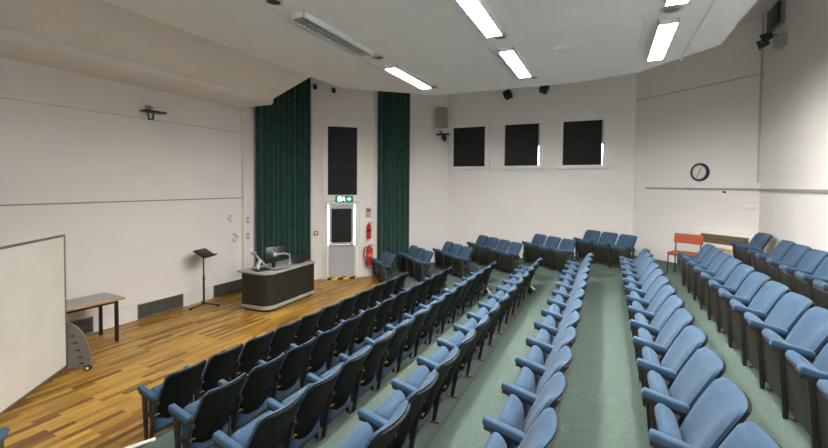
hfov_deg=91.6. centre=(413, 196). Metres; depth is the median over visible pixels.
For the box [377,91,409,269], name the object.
stage curtain
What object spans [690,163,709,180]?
wall clock
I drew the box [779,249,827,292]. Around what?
seat
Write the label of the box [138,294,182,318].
air vent
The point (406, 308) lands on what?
seat
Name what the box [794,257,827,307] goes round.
seat
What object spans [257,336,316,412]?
seat
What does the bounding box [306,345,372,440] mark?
seat
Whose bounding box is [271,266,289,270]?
keyboard
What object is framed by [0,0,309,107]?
ceiling
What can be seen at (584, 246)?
seat
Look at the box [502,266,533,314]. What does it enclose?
seat
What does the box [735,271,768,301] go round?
cushion
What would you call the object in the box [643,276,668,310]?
cushion
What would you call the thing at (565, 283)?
seat
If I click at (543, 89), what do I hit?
spotlight
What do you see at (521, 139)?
blind
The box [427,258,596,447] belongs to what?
floor
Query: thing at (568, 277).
seat
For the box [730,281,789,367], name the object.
seat
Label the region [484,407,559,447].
seat
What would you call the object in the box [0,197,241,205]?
trim
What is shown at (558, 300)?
seat
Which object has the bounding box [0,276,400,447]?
floor
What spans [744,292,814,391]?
seat
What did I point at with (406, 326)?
cushion
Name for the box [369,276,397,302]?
seat
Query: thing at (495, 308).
cushion
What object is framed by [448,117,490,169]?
window
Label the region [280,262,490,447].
floor
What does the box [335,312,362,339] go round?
cushion
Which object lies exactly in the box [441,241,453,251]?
cushion
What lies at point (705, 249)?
cushion
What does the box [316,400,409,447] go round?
seat
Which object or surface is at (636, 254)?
baseboard
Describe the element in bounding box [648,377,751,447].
seat
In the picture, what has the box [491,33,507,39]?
recessed light
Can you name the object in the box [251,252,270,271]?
visualiser
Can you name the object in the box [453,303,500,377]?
seat
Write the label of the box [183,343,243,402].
seat
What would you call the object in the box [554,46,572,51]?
smoke detector
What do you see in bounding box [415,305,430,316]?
cushion
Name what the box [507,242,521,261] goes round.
cushion
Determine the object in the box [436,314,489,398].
seat
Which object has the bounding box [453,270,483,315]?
seat
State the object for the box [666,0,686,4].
diffuser
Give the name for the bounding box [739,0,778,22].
ceiling
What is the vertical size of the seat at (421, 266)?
0.812 m
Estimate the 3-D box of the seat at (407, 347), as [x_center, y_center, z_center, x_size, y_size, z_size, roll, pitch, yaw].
[-0.045,1.908,5.473,0.507,0.812,0.521,1,2,26]
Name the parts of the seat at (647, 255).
armrest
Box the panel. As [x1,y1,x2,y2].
[292,253,306,263]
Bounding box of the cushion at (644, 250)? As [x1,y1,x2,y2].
[633,248,648,264]
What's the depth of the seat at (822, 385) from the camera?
2.60 m
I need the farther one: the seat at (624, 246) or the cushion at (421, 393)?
the seat at (624, 246)
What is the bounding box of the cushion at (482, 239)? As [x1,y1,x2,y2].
[475,235,487,244]
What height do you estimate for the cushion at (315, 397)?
0.587 m
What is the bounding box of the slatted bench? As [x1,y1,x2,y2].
[715,247,732,252]
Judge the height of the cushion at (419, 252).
0.587 m
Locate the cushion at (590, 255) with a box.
[579,253,592,268]
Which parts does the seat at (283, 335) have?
backrest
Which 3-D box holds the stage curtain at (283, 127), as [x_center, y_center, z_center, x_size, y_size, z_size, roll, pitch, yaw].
[-3.590,-0.662,11.160,1.570,6.090,0.188,-1,2,-39]
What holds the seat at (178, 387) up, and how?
on the floor at (100, 406)
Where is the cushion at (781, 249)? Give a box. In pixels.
[769,240,794,259]
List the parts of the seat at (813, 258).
seat, armrest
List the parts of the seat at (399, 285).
backrest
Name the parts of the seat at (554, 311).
armrest, seat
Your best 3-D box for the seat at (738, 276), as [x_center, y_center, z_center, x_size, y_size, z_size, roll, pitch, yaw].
[4.051,1.288,5.181,0.507,0.812,0.521,1,2,26]
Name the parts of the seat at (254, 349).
backrest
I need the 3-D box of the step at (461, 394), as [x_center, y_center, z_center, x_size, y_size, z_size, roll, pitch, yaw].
[1.141,1.990,5.496,0.035,0.005,6.200,1,2,26]
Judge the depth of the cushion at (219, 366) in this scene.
4.83 m
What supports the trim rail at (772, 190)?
attached to the wall at (794, 148)
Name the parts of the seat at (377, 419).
armrest, seat, backrest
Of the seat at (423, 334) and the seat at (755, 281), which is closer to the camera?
the seat at (755, 281)
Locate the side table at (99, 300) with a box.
[66,292,124,340]
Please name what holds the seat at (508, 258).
on the floor at (496, 277)
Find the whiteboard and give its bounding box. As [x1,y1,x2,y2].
[0,234,92,414]
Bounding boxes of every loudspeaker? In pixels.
[436,107,448,127]
[766,0,785,32]
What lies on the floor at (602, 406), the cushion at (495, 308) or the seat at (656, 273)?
the seat at (656, 273)
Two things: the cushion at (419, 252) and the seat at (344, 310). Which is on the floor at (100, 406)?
the seat at (344, 310)
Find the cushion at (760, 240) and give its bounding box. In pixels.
[748,232,770,248]
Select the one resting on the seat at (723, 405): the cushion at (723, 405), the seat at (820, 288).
the cushion at (723, 405)
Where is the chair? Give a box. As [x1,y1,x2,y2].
[666,233,703,274]
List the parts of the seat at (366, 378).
armrest, seat, backrest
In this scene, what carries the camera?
attached to the wall at (428, 201)
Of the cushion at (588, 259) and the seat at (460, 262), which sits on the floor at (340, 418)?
the seat at (460, 262)
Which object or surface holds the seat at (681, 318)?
on the floor at (602, 406)
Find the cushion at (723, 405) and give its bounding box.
[679,377,747,447]
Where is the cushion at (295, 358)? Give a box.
[278,336,315,372]
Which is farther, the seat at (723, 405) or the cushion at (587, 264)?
the cushion at (587, 264)
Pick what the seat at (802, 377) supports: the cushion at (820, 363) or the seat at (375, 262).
the cushion at (820, 363)
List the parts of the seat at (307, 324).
backrest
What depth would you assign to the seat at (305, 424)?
3.48 m
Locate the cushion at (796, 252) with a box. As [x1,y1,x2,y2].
[781,244,809,265]
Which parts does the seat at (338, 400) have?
armrest, seat, backrest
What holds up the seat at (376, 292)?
on the floor at (100, 406)
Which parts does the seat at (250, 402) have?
armrest, seat, backrest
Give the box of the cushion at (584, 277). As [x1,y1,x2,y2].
[566,273,587,302]
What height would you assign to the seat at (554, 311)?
0.812 m
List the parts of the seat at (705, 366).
seat, armrest, backrest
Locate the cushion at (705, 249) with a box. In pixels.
[694,244,713,260]
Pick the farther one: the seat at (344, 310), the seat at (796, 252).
the seat at (344, 310)
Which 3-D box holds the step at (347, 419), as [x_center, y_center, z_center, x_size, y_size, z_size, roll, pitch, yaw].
[0.281,2.136,5.912,0.035,0.005,6.200,1,2,26]
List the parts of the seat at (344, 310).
backrest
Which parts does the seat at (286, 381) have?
armrest, seat, backrest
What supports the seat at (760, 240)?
on the floor at (678, 258)
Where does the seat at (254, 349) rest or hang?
on the floor at (100, 406)
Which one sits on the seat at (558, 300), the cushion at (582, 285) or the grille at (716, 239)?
the cushion at (582, 285)
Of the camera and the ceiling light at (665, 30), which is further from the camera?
the camera
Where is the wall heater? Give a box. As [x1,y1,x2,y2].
[694,229,753,257]
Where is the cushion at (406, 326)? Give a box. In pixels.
[395,316,414,330]
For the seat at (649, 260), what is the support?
on the floor at (602, 406)
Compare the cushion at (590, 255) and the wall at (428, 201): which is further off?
the wall at (428, 201)
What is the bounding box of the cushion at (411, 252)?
[407,245,417,255]
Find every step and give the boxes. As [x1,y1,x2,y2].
[137,427,173,447]
[314,292,489,447]
[422,290,534,447]
[551,290,584,447]
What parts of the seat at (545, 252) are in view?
seat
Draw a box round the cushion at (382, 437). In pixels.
[363,400,407,447]
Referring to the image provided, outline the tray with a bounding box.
[193,248,216,258]
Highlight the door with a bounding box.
[325,202,357,278]
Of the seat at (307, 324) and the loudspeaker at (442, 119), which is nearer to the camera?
the seat at (307, 324)
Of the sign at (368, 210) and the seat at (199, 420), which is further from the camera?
the sign at (368, 210)
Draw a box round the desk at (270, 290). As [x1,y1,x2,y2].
[237,259,315,311]
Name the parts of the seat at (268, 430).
armrest, seat, backrest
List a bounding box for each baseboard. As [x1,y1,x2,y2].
[67,278,241,334]
[449,241,631,258]
[634,253,676,262]
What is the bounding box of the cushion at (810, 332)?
[785,306,827,352]
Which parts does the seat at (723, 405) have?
seat, armrest, backrest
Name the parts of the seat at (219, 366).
seat, backrest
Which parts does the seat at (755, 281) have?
seat, armrest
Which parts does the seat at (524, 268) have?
backrest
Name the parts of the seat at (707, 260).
armrest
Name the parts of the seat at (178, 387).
armrest, seat, backrest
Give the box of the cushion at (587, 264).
[572,262,590,285]
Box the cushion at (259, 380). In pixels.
[241,352,283,393]
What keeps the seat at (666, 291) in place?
on the floor at (602, 406)
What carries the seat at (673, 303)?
on the floor at (602, 406)
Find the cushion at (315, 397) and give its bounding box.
[294,365,341,416]
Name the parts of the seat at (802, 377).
seat, armrest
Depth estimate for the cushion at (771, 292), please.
4.20 m
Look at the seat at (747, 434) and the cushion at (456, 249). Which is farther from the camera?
the cushion at (456, 249)
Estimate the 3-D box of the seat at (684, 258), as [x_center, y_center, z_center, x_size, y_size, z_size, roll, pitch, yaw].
[4.962,1.238,7.084,0.507,0.812,0.582,1,2,26]
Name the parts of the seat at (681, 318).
seat, armrest, backrest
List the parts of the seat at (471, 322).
armrest, seat, backrest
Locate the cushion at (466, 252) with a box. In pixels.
[459,246,472,266]
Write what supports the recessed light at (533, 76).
in the ceiling at (436, 41)
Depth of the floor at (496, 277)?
4.82 m
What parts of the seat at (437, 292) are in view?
backrest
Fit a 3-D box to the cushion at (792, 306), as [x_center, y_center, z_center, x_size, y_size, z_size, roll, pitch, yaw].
[3.448,1.214,3.771,0.341,0.587,0.460,1,2,26]
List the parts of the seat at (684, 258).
armrest, armrest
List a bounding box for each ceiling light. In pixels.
[290,11,372,57]
[384,64,431,88]
[456,0,502,37]
[499,46,531,77]
[647,17,679,61]
[664,0,688,6]
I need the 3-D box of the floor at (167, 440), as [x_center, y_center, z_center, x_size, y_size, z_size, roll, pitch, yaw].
[0.193,2.539,6.287,10.475,0.164,12.482,1,2,26]
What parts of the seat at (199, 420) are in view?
armrest, seat, backrest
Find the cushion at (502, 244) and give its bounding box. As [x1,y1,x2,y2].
[495,239,509,250]
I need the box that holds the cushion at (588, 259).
[574,257,591,279]
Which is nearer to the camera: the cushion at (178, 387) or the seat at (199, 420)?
the seat at (199, 420)
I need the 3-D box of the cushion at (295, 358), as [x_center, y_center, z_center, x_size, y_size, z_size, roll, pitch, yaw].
[-1.387,1.973,4.732,0.341,0.587,0.460,1,2,26]
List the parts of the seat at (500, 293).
armrest, seat, backrest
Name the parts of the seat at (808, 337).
seat, armrest, backrest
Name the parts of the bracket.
plate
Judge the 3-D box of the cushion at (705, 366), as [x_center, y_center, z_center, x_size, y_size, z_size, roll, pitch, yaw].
[1.940,1.396,2.834,0.341,0.587,0.460,1,2,26]
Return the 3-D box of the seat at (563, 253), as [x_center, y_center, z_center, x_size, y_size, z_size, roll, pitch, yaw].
[3.740,1.470,9.991,0.507,0.812,0.521,0,2,-23]
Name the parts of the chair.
leg, leg, seat, backrest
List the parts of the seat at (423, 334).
armrest, seat, backrest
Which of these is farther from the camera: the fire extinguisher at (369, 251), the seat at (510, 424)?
the fire extinguisher at (369, 251)
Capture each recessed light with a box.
[262,0,283,6]
[371,55,384,59]
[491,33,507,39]
[527,75,539,78]
[660,5,682,13]
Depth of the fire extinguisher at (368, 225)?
12.11 m
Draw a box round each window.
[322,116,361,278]
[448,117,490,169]
[499,114,545,168]
[556,109,609,168]
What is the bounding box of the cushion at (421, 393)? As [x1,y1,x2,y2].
[405,369,436,401]
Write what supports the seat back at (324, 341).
on the seat at (315, 363)
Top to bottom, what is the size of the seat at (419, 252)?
0.812 m
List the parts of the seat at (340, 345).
seat, backrest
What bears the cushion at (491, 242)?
on the seat at (491, 242)
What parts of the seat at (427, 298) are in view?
seat, backrest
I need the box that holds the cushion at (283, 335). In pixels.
[269,318,299,345]
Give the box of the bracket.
[140,105,166,119]
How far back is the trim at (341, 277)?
11.89 m
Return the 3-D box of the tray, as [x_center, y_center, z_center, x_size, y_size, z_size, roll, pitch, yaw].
[-4.748,1.279,9.152,0.305,0.166,0.440,1,2,8]
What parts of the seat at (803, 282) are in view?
seat, armrest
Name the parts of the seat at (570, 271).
armrest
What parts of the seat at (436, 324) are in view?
armrest, seat, backrest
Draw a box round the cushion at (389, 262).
[385,254,395,272]
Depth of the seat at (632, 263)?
7.53 m
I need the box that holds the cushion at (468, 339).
[454,329,474,347]
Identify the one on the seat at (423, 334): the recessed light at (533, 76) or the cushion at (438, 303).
the cushion at (438, 303)
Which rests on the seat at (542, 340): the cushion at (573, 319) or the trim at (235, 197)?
the cushion at (573, 319)
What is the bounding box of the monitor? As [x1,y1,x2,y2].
[265,246,291,263]
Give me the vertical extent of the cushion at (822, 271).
0.587 m
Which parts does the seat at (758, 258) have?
armrest, armrest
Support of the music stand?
on the floor at (100, 406)
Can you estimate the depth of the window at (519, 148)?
11.85 m
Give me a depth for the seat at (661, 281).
5.05 m
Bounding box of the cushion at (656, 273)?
[640,269,663,298]
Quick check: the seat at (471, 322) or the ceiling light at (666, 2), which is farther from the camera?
the seat at (471, 322)
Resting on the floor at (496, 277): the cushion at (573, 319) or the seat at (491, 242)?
the seat at (491, 242)
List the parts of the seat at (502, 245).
seat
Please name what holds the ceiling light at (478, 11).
attached to the ceiling at (436, 41)
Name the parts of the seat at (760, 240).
armrest, seat, armrest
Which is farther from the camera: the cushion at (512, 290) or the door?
the door
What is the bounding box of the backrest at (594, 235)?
[583,230,599,240]
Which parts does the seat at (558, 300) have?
armrest, seat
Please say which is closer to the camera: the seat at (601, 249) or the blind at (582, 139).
the seat at (601, 249)
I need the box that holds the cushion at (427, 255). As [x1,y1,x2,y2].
[421,250,432,269]
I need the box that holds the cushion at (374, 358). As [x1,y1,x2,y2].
[356,329,394,380]
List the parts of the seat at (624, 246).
seat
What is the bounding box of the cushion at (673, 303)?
[650,295,682,341]
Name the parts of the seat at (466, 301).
seat, backrest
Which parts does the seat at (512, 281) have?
armrest, seat, backrest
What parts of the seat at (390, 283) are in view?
backrest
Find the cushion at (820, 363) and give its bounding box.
[812,342,827,372]
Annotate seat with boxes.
[0,427,9,447]
[137,359,206,440]
[168,372,246,447]
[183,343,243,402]
[212,391,304,447]
[218,352,285,436]
[221,329,273,381]
[252,318,299,361]
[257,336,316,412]
[266,365,342,447]
[280,309,322,350]
[290,323,341,391]
[302,300,341,339]
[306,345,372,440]
[316,312,363,373]
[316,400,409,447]
[322,293,358,329]
[338,329,395,412]
[339,302,381,356]
[341,287,373,319]
[355,281,386,310]
[357,369,438,447]
[358,294,397,346]
[364,316,415,390]
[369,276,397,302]
[370,251,389,281]
[375,287,411,335]
[379,254,395,281]
[381,272,408,298]
[385,305,431,372]
[390,281,423,326]
[391,347,459,447]
[398,245,417,275]
[403,276,433,314]
[403,296,445,357]
[408,248,425,279]
[414,271,442,310]
[415,250,433,280]
[416,329,476,423]
[418,288,456,344]
[424,266,451,303]
[432,241,453,269]
[432,281,466,333]
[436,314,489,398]
[443,275,475,323]
[444,244,462,275]
[453,246,472,276]
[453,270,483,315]
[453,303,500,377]
[462,265,490,307]
[466,293,509,360]
[467,235,487,264]
[470,261,496,301]
[477,285,516,346]
[479,237,498,267]
[482,372,567,447]
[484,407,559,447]
[487,278,523,334]
[490,239,509,271]
[495,272,529,323]
[501,242,522,274]
[501,346,573,420]
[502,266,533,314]
[509,262,538,306]
[514,257,542,299]
[515,326,577,388]
[522,234,546,266]
[525,311,581,363]
[534,299,583,343]
[538,236,560,270]
[541,289,585,327]
[546,280,587,314]
[551,273,588,303]
[552,238,576,269]
[555,267,590,293]
[559,262,591,285]
[562,257,592,279]
[564,253,593,273]
[573,230,600,263]
[593,232,617,267]
[610,234,636,265]
[619,248,649,289]
[620,252,652,295]
[621,257,656,307]
[623,262,660,319]
[624,269,664,330]
[625,276,670,342]
[627,284,676,360]
[630,295,684,380]
[632,308,694,406]
[636,325,708,438]
[641,347,726,447]
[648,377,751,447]
[677,244,714,292]
[687,248,722,300]
[693,252,731,309]
[700,258,742,320]
[708,264,755,333]
[718,271,770,348]
[718,422,781,447]
[729,232,772,266]
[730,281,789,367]
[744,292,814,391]
[747,240,795,274]
[762,306,827,421]
[766,244,811,282]
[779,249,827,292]
[785,342,827,447]
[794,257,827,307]
[812,279,827,309]
[816,379,827,447]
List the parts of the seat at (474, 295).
seat, backrest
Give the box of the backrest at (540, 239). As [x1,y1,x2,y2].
[531,234,546,244]
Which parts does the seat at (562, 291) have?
armrest, seat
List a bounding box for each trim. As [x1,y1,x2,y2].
[0,97,240,132]
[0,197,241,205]
[124,437,155,447]
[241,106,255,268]
[311,87,312,260]
[327,276,355,279]
[373,92,375,275]
[635,72,763,100]
[756,14,764,182]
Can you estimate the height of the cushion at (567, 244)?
0.587 m
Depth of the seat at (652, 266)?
5.98 m
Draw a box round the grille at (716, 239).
[701,233,748,245]
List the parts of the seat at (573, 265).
armrest, armrest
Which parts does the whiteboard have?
foot panel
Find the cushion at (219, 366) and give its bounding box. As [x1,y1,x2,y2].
[202,343,242,379]
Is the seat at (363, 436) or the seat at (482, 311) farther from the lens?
the seat at (482, 311)
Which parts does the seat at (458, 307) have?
seat, backrest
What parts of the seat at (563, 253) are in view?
seat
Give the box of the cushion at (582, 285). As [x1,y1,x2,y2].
[562,280,585,313]
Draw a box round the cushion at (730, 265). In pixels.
[715,258,740,280]
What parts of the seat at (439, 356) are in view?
armrest, foot plate, seat, backrest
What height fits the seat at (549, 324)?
0.812 m
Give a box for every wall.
[0,57,241,320]
[311,77,448,278]
[447,73,636,253]
[633,14,765,259]
[759,0,827,254]
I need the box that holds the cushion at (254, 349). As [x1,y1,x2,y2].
[239,329,273,360]
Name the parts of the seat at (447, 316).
seat, backrest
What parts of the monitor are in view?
arm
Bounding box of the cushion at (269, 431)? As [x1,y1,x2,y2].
[245,391,302,447]
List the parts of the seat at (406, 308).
seat, backrest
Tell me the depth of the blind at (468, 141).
12.57 m
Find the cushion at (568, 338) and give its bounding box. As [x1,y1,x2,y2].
[537,326,575,384]
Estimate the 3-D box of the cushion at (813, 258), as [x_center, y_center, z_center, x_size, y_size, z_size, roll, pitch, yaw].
[5.301,1.013,5.429,0.341,0.587,0.460,1,2,26]
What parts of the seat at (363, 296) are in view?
backrest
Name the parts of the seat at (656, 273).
seat, armrest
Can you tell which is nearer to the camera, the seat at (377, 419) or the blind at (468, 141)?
the seat at (377, 419)
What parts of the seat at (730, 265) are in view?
armrest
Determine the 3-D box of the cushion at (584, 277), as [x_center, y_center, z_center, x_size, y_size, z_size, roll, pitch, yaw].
[2.428,1.467,6.063,0.341,0.587,0.460,1,2,26]
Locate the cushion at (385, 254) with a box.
[379,251,389,261]
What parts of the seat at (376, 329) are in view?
seat, backrest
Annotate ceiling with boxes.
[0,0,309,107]
[102,0,756,94]
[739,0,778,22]
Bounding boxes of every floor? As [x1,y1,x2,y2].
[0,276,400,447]
[90,269,443,447]
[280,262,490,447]
[320,259,540,447]
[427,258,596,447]
[523,252,652,447]
[630,255,811,447]
[677,256,680,266]
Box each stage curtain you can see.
[256,77,310,264]
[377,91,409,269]
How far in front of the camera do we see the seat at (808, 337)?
3.28 m
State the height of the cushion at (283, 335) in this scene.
0.587 m
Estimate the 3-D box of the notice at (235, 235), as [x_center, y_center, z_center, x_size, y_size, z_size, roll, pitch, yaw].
[-4.607,1.039,10.397,0.006,0.290,0.210,1,2,26]
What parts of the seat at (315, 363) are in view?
seat, backrest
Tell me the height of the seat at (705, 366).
0.812 m
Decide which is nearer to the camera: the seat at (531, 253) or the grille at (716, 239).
the grille at (716, 239)
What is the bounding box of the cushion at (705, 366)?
[668,347,722,425]
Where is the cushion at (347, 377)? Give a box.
[333,345,370,387]
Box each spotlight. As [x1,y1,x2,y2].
[503,89,512,99]
[539,85,548,94]
[756,32,787,49]
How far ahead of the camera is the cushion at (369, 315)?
5.99 m
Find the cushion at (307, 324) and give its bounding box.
[295,309,321,333]
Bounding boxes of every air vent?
[68,316,92,333]
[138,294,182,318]
[213,279,241,297]
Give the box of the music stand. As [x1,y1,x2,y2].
[189,248,219,309]
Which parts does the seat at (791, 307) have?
seat, armrest, backrest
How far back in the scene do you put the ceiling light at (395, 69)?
7.31 m
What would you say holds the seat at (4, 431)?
on the floor at (167, 440)
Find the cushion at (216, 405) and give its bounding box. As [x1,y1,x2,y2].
[193,372,245,422]
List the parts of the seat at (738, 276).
armrest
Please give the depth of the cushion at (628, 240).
9.60 m
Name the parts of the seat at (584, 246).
seat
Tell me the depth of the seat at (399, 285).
9.03 m
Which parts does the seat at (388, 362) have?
armrest, seat, backrest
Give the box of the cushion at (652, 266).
[637,262,658,289]
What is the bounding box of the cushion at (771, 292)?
[748,281,787,314]
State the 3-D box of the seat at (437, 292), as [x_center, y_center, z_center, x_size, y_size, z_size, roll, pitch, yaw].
[0.576,1.972,8.982,0.507,0.812,0.582,1,2,26]
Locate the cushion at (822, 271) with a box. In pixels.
[812,257,827,278]
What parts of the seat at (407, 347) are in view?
armrest, seat, backrest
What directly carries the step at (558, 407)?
on the floor at (602, 406)
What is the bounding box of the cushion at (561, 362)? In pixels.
[526,346,570,416]
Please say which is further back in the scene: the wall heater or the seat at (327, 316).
the wall heater
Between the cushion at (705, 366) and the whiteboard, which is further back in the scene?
the whiteboard
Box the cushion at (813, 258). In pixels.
[796,249,827,272]
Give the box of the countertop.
[237,259,315,274]
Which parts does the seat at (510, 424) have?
armrest, seat, backrest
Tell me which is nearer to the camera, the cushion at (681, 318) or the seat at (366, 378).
the cushion at (681, 318)
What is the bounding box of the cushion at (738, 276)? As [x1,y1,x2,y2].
[724,264,753,290]
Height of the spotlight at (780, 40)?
0.327 m
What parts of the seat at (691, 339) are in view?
seat, armrest, backrest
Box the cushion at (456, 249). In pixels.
[450,244,462,254]
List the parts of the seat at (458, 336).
armrest, seat, backrest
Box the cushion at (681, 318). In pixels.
[654,308,692,362]
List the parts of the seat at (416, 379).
armrest, seat, backrest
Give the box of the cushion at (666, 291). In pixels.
[646,284,674,324]
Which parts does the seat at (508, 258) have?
seat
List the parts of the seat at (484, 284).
backrest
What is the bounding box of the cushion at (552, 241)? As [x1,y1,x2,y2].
[544,236,560,247]
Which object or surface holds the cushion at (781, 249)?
on the seat at (758, 258)
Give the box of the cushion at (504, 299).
[497,293,507,302]
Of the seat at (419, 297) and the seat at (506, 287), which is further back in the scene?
the seat at (419, 297)
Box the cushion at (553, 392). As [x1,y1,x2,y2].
[515,372,564,447]
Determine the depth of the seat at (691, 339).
3.18 m
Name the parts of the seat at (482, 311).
armrest, seat, backrest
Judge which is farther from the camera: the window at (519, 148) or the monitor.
the window at (519, 148)
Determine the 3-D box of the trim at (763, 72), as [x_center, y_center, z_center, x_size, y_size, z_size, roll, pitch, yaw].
[6.367,-2.486,9.276,0.020,0.025,2.863,0,2,-22]
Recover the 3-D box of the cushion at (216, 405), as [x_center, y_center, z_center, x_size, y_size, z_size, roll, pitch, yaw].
[-1.836,1.998,3.794,0.341,0.587,0.460,1,2,26]
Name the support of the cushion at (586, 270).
on the seat at (565, 283)
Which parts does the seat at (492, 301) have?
armrest, seat, backrest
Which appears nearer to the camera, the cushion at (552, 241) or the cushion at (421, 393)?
the cushion at (421, 393)
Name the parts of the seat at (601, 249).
seat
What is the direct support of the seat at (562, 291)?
on the floor at (463, 428)
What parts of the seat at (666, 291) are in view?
seat, armrest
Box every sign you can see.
[335,195,352,202]
[366,208,370,217]
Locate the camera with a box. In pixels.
[436,130,449,140]
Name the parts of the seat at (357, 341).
seat, backrest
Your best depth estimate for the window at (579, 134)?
11.14 m
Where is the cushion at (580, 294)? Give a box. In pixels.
[557,289,584,327]
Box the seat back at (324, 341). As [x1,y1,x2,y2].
[309,323,340,354]
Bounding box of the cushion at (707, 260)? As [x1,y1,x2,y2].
[700,248,721,266]
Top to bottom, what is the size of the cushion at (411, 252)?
0.587 m
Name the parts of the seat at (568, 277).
armrest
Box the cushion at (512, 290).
[504,285,515,294]
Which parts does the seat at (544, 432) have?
seat, backrest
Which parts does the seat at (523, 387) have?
armrest, seat, backrest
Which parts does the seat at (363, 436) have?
seat, backrest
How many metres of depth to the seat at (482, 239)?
11.89 m
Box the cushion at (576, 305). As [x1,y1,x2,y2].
[552,299,581,341]
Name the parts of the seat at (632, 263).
armrest, armrest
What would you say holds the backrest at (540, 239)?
on the seat at (531, 253)
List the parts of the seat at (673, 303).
seat, armrest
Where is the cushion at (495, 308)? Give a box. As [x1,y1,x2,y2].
[485,303,498,314]
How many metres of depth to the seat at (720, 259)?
5.99 m
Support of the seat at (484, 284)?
on the floor at (340, 418)
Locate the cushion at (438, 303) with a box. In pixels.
[431,296,443,305]
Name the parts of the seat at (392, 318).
seat, backrest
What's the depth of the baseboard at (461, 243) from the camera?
11.99 m
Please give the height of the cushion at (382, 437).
0.587 m
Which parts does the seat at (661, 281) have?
seat, armrest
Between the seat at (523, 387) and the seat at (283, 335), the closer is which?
the seat at (523, 387)
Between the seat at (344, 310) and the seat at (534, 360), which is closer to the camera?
the seat at (534, 360)
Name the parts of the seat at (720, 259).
armrest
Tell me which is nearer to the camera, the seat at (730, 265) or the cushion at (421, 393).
the cushion at (421, 393)
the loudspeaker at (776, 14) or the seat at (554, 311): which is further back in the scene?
the loudspeaker at (776, 14)
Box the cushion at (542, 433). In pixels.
[518,407,556,447]
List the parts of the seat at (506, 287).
armrest, seat, backrest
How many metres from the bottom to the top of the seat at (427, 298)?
0.812 m
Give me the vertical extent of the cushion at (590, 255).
0.587 m
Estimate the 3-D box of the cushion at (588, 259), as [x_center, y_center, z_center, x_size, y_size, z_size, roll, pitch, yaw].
[3.102,1.429,7.470,0.341,0.587,0.460,1,2,26]
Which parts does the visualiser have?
light panel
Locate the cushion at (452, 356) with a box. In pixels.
[434,347,457,369]
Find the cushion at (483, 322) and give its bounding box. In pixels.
[471,314,487,329]
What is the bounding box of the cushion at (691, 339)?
[660,325,705,389]
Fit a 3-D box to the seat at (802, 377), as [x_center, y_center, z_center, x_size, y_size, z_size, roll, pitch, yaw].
[2.928,1.351,2.837,0.507,0.812,0.521,1,2,26]
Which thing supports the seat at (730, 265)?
on the floor at (766, 412)
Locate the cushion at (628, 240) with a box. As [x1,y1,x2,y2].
[616,234,636,255]
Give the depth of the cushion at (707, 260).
6.57 m
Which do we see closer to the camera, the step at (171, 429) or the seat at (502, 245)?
the step at (171, 429)
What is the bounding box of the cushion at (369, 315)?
[357,302,380,327]
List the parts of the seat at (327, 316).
backrest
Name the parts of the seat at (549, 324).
armrest, seat, backrest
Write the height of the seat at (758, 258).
0.812 m
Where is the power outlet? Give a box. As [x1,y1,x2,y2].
[745,205,756,209]
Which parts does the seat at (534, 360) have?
armrest, seat, backrest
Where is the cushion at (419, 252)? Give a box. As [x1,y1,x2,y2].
[413,248,424,258]
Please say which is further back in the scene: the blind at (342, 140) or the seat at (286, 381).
the blind at (342, 140)
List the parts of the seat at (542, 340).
armrest, seat, backrest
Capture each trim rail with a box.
[645,187,758,190]
[759,189,827,192]
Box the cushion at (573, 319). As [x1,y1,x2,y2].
[545,311,579,361]
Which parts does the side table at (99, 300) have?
rail frame, leg, leg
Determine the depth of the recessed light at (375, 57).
6.38 m
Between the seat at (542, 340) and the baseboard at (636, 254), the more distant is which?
the baseboard at (636, 254)
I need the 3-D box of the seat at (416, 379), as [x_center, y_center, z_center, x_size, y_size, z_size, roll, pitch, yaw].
[0.133,1.801,3.633,0.507,0.812,0.521,1,2,26]
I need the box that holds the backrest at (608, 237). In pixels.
[599,232,617,243]
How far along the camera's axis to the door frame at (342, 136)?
11.93 m
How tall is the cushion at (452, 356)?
0.587 m
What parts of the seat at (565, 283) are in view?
armrest, seat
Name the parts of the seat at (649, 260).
armrest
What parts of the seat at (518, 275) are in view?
armrest, backrest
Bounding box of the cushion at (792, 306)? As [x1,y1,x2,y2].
[764,292,811,331]
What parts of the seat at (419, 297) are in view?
seat, backrest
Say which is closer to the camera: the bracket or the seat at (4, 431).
the seat at (4, 431)
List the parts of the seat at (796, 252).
seat, armrest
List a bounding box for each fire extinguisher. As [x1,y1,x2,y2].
[363,244,372,264]
[367,223,370,238]
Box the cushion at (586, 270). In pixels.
[569,267,588,293]
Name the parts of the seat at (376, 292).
backrest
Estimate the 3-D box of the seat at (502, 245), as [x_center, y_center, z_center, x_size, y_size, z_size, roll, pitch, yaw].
[2.347,1.594,10.984,0.507,0.812,0.521,0,2,-23]
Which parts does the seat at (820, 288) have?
seat, armrest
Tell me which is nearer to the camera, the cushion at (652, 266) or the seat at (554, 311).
the seat at (554, 311)
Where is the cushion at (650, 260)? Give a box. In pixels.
[635,257,654,281]
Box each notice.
[227,214,231,222]
[232,231,238,242]
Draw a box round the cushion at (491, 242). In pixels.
[485,237,497,247]
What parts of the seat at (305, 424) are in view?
armrest, seat, backrest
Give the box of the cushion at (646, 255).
[635,252,651,270]
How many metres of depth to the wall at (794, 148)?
6.49 m
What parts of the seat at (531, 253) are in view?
seat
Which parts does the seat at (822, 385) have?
seat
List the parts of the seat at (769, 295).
seat, armrest, backrest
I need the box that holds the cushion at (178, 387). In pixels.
[157,359,205,410]
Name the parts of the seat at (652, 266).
armrest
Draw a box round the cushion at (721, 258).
[707,252,730,273]
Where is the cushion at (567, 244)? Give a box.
[558,238,575,259]
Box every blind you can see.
[328,126,356,194]
[331,209,351,242]
[453,126,484,166]
[505,123,538,165]
[563,120,601,164]

